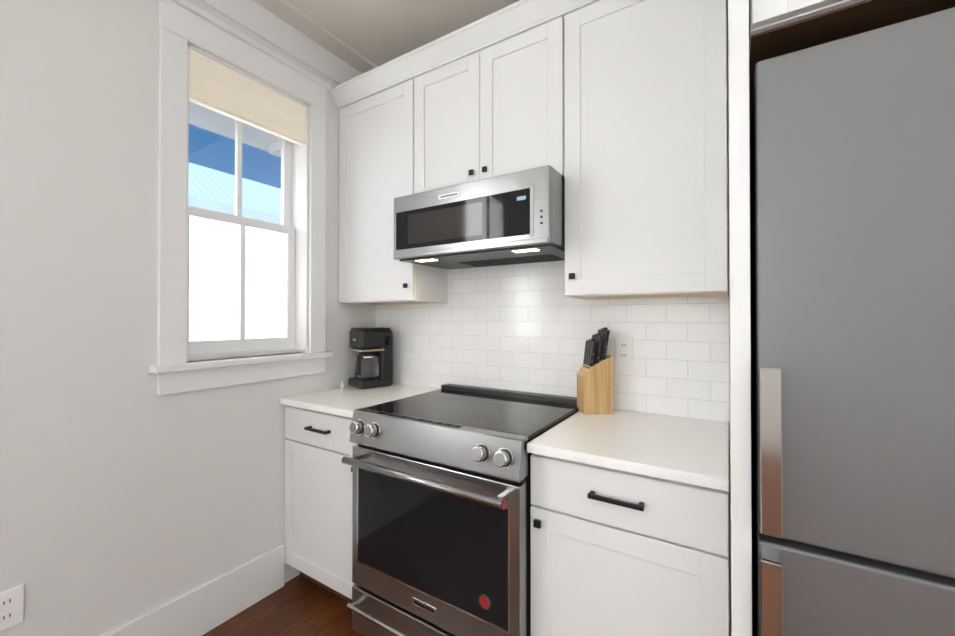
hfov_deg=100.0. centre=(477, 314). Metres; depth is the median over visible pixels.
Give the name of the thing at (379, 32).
ceiling
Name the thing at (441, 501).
range
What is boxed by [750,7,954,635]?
fridge
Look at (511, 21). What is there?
crown molding
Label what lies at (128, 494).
wall
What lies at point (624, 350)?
outlet
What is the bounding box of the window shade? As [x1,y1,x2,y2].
[189,49,305,145]
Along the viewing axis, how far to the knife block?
1.62 m
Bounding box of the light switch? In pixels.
[406,332,415,351]
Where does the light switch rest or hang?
attached to the tile backsplash
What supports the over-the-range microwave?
attached to the upper cabinet at (497, 109)
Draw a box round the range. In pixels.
[341,383,578,635]
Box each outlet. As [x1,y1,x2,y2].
[0,584,23,631]
[615,337,632,364]
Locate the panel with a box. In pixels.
[728,0,751,635]
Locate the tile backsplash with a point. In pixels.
(529, 327)
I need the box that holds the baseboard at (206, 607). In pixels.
[102,544,284,635]
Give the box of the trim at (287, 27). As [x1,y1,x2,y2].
[199,0,377,84]
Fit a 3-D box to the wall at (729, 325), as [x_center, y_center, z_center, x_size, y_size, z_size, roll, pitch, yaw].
[0.980,-0.072,1.571,4.000,2.780,0.150,0,-1,32]
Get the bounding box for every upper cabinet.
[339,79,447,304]
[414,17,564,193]
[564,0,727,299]
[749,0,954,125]
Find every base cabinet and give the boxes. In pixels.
[280,383,440,603]
[527,409,729,635]
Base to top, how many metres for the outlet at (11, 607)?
0.115 m
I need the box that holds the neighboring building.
[188,102,280,224]
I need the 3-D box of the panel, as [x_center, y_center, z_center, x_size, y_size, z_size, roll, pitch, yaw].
[1.083,0.013,0.972,0.797,2.600,0.749,0,-1,32]
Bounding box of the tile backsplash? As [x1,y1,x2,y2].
[376,241,728,421]
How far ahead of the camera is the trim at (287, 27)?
2.00 m
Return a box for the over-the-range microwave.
[393,165,564,269]
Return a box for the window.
[149,0,332,395]
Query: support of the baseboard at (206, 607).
attached to the wall at (128, 494)
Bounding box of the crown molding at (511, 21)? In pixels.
[329,0,599,108]
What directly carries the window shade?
attached to the window
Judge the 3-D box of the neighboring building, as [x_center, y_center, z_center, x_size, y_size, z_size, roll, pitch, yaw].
[-3.487,-0.736,4.294,6.277,4.150,16.000,0,-1,32]
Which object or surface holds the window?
in the wall at (128, 494)
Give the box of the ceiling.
[286,0,519,65]
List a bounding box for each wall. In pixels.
[0,0,375,635]
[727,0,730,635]
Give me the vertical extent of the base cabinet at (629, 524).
0.915 m
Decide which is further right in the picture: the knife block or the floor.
the knife block
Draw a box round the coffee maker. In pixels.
[348,327,392,388]
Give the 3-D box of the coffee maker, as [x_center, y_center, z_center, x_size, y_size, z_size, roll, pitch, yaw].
[-0.612,0.242,2.291,0.201,0.333,0.181,0,-1,-40]
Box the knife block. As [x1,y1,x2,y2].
[577,327,612,413]
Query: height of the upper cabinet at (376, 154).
1.094 m
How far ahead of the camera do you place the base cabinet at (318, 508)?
1.85 m
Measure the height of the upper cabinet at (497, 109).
0.624 m
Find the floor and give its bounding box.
[202,574,361,635]
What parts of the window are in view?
window sash, window sash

